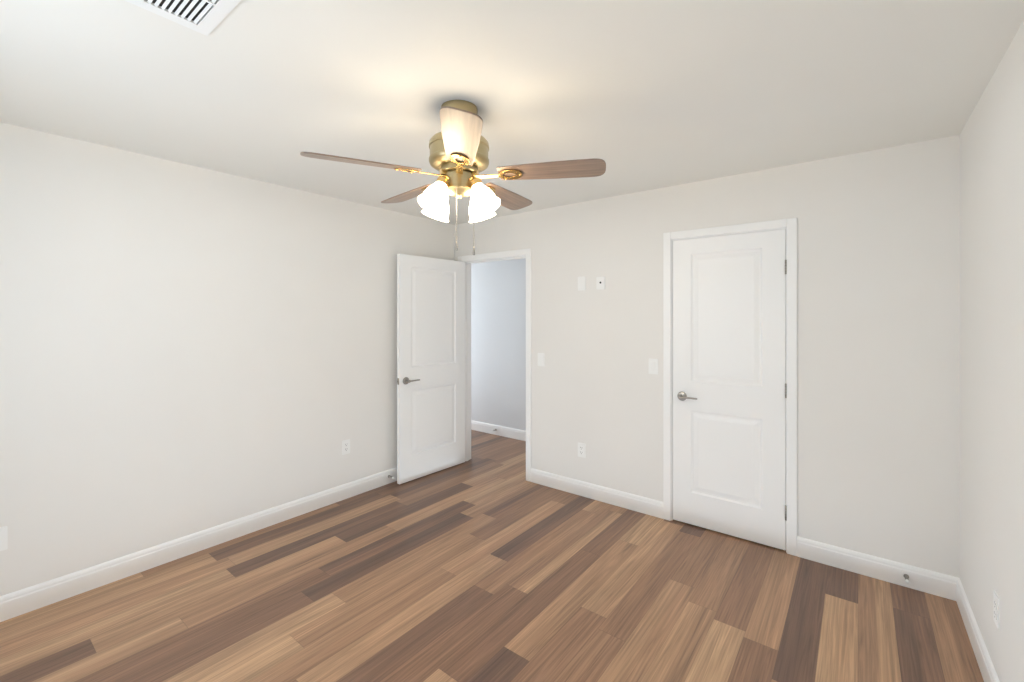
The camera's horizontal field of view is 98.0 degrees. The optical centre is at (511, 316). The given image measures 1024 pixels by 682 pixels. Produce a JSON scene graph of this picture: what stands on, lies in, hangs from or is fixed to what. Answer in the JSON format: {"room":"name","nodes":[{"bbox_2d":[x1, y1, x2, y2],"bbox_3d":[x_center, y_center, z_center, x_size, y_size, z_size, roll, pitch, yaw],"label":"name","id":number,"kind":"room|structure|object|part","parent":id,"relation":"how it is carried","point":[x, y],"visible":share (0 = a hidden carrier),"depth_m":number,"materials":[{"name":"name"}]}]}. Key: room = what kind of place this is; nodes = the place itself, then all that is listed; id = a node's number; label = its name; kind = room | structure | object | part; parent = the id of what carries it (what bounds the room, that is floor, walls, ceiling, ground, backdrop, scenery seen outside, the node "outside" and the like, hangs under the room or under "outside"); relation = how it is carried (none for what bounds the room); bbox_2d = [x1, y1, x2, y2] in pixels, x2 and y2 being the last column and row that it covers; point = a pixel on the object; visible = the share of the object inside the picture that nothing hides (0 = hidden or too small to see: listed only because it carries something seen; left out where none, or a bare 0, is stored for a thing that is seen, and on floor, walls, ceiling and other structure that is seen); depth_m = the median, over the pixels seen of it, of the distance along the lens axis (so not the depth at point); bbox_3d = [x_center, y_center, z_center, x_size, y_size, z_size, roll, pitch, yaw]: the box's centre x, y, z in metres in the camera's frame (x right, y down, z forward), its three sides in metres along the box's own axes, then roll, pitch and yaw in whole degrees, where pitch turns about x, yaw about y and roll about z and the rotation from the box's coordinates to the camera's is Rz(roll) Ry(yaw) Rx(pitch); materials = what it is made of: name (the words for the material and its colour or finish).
{"room":"empty bedroom","nodes":[
{"label":"empty bedroom","id":0,"kind":"room"},
{"bbox_2d":[0,122,453,595],"bbox_3d":[-1.774,0.270,3.203,0.115,2.439,3.907,0,0,38],"label":"wall","id":1,"kind":"structure","parent":0,"point":[186,349],"depth_m":2.72,"materials":[{"name":"paint"}]},
{"bbox_2d":[0,526,7,550],"bbox_3d":[-2.506,1.090,2.163,0.007,0.116,0.072,0,0,38],"label":"electrical outlet","id":2,"kind":"object","parent":1,"relation":"attached to","point":[3,537],"visible":1,"depth_m":2.18,"materials":[{"name":"white plastic"}]},
{"bbox_2d":[0,467,396,621],"bbox_3d":[-1.703,1.430,3.168,0.040,0.120,3.647,0,0,38],"label":"baseboard","id":3,"kind":"structure","parent":1,"relation":"attached to","point":[20,602],"depth_m":2.70,"materials":[{"name":"white wood"}]},
{"bbox_2d":[342,439,349,454],"bbox_3d":[-1.357,1.070,3.640,0.007,0.116,0.072,0,0,38],"label":"electrical outlet","id":4,"kind":"object","parent":1,"relation":"attached to","point":[345,446],"visible":1,"depth_m":3.63,"materials":[{"name":"white plastic"}]},
{"bbox_2d":[0,430,983,681],"bbox_3d":[-0.723,1.520,3.033,5.934,0.060,4.930,0,0,38],"label":"floor","id":5,"kind":"structure","parent":0,"point":[487,562],"depth_m":2.27,"materials":[{"name":"wood"}]},
{"bbox_2d":[471,258,525,430],"bbox_3d":[0.755,0.270,4.933,5.934,2.439,0.115,0,0,38],"label":"wall","id":6,"kind":"structure","parent":0,"point":[498,342],"depth_m":5.57,"materials":[{"name":"paint"}]},
{"bbox_2d":[471,420,525,440],"bbox_3d":[-0.165,1.430,5.568,3.400,0.120,0.014,0,0,38],"label":"baseboard","id":7,"kind":"structure","parent":6,"relation":"attached to","point":[508,432],"depth_m":5.55,"materials":[{"name":"white wood"}]},
{"bbox_2d":[0,0,1023,224],"bbox_3d":[-0.723,-0.979,3.033,5.934,0.060,4.930,0,0,38],"label":"ceiling","id":8,"kind":"structure","parent":0,"point":[639,95],"depth_m":1.81,"materials":[{"name":"paint"}]},
{"bbox_2d":[125,0,240,35],"bbox_3d":[-0.991,-0.945,1.227,0.381,0.009,0.381,0,0,38],"label":"ceiling vent","id":9,"kind":"object","parent":8,"relation":"in","point":[206,17],"visible":1,"depth_m":1.37,"materials":[{"name":"white metal"}]},
{"bbox_2d":[300,100,605,254],"bbox_3d":[-0.247,-0.613,2.068,1.250,0.673,1.252,0,0,38],"label":"fan","id":10,"kind":"object","parent":8,"relation":"hanging from","point":[459,151],"visible":1,"depth_m":1.95,"materials":[{"name":"brown wood"}]},
{"bbox_3d":[-0.621,-0.640,1.852,0.471,0.006,0.143,0,12,-25],"label":"blade","id":11,"kind":"part","parent":10,"relation":"part of","materials":[{"name":"brown wood"}]},
{"bbox_3d":[-0.530,-0.640,2.338,0.143,0.006,0.471,-16,11,-42],"label":"blade","id":12,"kind":"part","parent":10,"relation":"part of","materials":[{"name":"brown wood"}]},
{"bbox_3d":[-0.333,-0.522,1.912,0.138,0.153,0.140,0,0,38],"label":"lamp shade","id":13,"kind":"part","parent":10,"relation":"part of","materials":[{"name":"white glass"}]},
{"bbox_3d":[-0.361,-0.522,2.125,0.140,0.153,0.138,0,0,38],"label":"lamp shade","id":14,"kind":"part","parent":10,"relation":"part of","materials":[{"name":"white glass"}]},
{"bbox_3d":[-0.301,-0.592,1.953,0.054,0.066,0.073,0,0,38],"label":"arm","id":15,"kind":"part","parent":10,"relation":"part of"},
{"label":"blade","id":16,"kind":"part","parent":10,"relation":"part of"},
{"bbox_3d":[-0.209,-0.439,1.988,0.039,0.324,0.093,0,0,38],"label":"chain","id":17,"kind":"part","parent":10,"relation":"part of","materials":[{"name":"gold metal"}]},
{"bbox_3d":[-0.162,-0.592,1.972,0.073,0.066,0.054,0,0,38],"label":"arm","id":18,"kind":"part","parent":10,"relation":"part of"},
{"bbox_3d":[-0.148,-0.522,2.152,0.138,0.153,0.140,0,0,38],"label":"lamp shade","id":19,"kind":"part","parent":10,"relation":"part of","materials":[{"name":"white glass"}]},
{"bbox_3d":[-0.121,-0.522,1.940,0.140,0.153,0.138,0,0,38],"label":"lamp shade","id":20,"kind":"part","parent":10,"relation":"part of","materials":[{"name":"white glass"}]},
{"bbox_3d":[-0.040,-0.640,2.401,0.143,0.006,0.471,-14,-6,28],"label":"blade","id":21,"kind":"part","parent":10,"relation":"part of","materials":[{"name":"brown wood"}]},
{"label":"blade","id":22,"kind":"part","parent":10,"relation":"part of","materials":[{"name":"brown wood"}]},
{"bbox_2d":[454,135,959,577],"bbox_3d":[0.907,0.270,3.519,3.729,2.439,0.115,0,0,38],"label":"wall","id":23,"kind":"structure","parent":0,"point":[878,352],"depth_m":2.69,"materials":[{"name":"paint"}]},
{"bbox_2d":[458,248,530,481],"bbox_3d":[-0.150,0.439,4.342,0.920,2.102,0.149,0,0,38],"label":"door frame","id":24,"kind":"structure","parent":23,"relation":"attached to","point":[520,252],"depth_m":4.29,"materials":[{"name":"white wood"}]},
{"bbox_2d":[397,254,464,483],"bbox_3d":[-0.746,0.465,4.228,0.160,2.030,0.811,0,0,40],"label":"entry door","id":25,"kind":"structure","parent":24,"relation":"attached to","point":[430,365],"depth_m":4.17,"materials":[{"name":"painted wood"},{"name":"satin nickel"}]},
{"bbox_3d":[-0.946,0.575,3.993,0.160,0.066,0.195,0,0,40],"label":"handle","id":26,"kind":"part","parent":25,"relation":"part of","materials":[{"name":"grey metal"}]},
{"bbox_2d":[538,353,544,365],"bbox_3d":[0.256,0.385,3.946,0.072,0.116,0.011,0,0,38],"label":"light switch","id":27,"kind":"object","parent":23,"relation":"attached to","point":[541,359],"visible":1,"depth_m":3.94,"materials":[{"name":"white plastic"}]},
{"bbox_2d":[578,443,585,457],"bbox_3d":[0.578,1.114,3.697,0.072,0.116,0.007,0,0,38],"label":"electrical outlet","id":28,"kind":"object","parent":23,"relation":"attached to","point":[581,449],"visible":1,"depth_m":3.69,"materials":[{"name":"white plastic"}]},
{"bbox_2d":[578,276,585,290],"bbox_3d":[0.579,-0.272,3.698,0.072,0.116,0.006,0,0,38],"label":"switch plate","id":29,"kind":"object","parent":23,"relation":"attached to","point":[582,283],"visible":1,"depth_m":3.69,"materials":[{"name":"white plastic"}]},
{"bbox_2d":[531,468,662,518],"bbox_3d":[0.645,1.430,3.642,1.195,0.120,0.014,0,0,38],"label":"baseboard","id":30,"kind":"structure","parent":23,"relation":"attached to","point":[648,506],"depth_m":3.58,"materials":[{"name":"white wood"}]},
{"bbox_2d":[596,277,604,288],"bbox_3d":[0.715,-0.267,3.588,0.072,0.100,0.013,0,0,38],"label":"wall plate","id":31,"kind":"object","parent":23,"relation":"attached to","point":[600,282],"visible":1,"depth_m":3.58,"materials":[{"name":"white plastic"}]},
{"bbox_2d":[649,358,657,373],"bbox_3d":[1.055,0.375,3.325,0.072,0.116,0.011,0,0,38],"label":"light switch","id":32,"kind":"object","parent":23,"relation":"attached to","point":[653,366],"visible":1,"depth_m":3.32,"materials":[{"name":"white plastic"}]},
{"bbox_2d":[663,218,796,555],"bbox_3d":[1.470,0.439,3.053,0.831,2.102,0.192,0,0,38],"label":"closet door","id":33,"kind":"structure","parent":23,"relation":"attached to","point":[672,362],"depth_m":3.00,"materials":[{"name":"white wood"}]},
{"bbox_3d":[1.253,0.575,3.202,0.195,0.066,0.160,0,0,38],"label":"handle","id":34,"kind":"part","parent":33,"relation":"part of","materials":[{"name":"grey metal"}]},
{"bbox_3d":[1.461,0.465,3.040,0.722,2.030,0.160,0,0,38],"label":"closet door","id":35,"kind":"part","parent":33,"relation":"part of","materials":[{"name":"white wood"}]},
{"bbox_2d":[797,536,951,599],"bbox_3d":[2.044,1.430,2.553,0.689,0.120,0.014,0,0,38],"label":"baseboard","id":36,"kind":"structure","parent":23,"relation":"attached to","point":[920,579],"depth_m":2.52,"materials":[{"name":"white wood"}]},
{"bbox_2d":[903,574,909,583],"bbox_3d":[2.147,1.430,2.419,0.024,0.024,0.070,0,0,38],"label":"door stop","id":37,"kind":"object","parent":36,"relation":"attached to","point":[906,576],"visible":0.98,"depth_m":2.42,"materials":[{"name":"grey metal"}]},
{"bbox_2d":[960,21,1023,681],"bbox_3d":[1.573,0.270,1.246,0.115,2.439,4.930,0,0,38],"label":"wall","id":38,"kind":"structure","parent":0,"point":[992,346],"depth_m":1.72,"materials":[{"name":"paint"}]},
{"bbox_2d":[952,576,999,681],"bbox_3d":[1.218,1.430,0.895,0.014,0.120,3.647,0,0,38],"label":"baseboard","id":39,"kind":"structure","parent":38,"relation":"attached to","point":[985,664],"depth_m":1.98,"materials":[{"name":"white wood"}]},
{"bbox_2d":[993,591,999,629],"bbox_3d":[1.847,1.120,1.698,0.007,0.116,0.072,0,0,38],"label":"electrical outlet","id":40,"kind":"object","parent":38,"relation":"attached to","point":[996,608],"visible":1,"depth_m":1.69,"materials":[{"name":"white plastic"}]}
]}

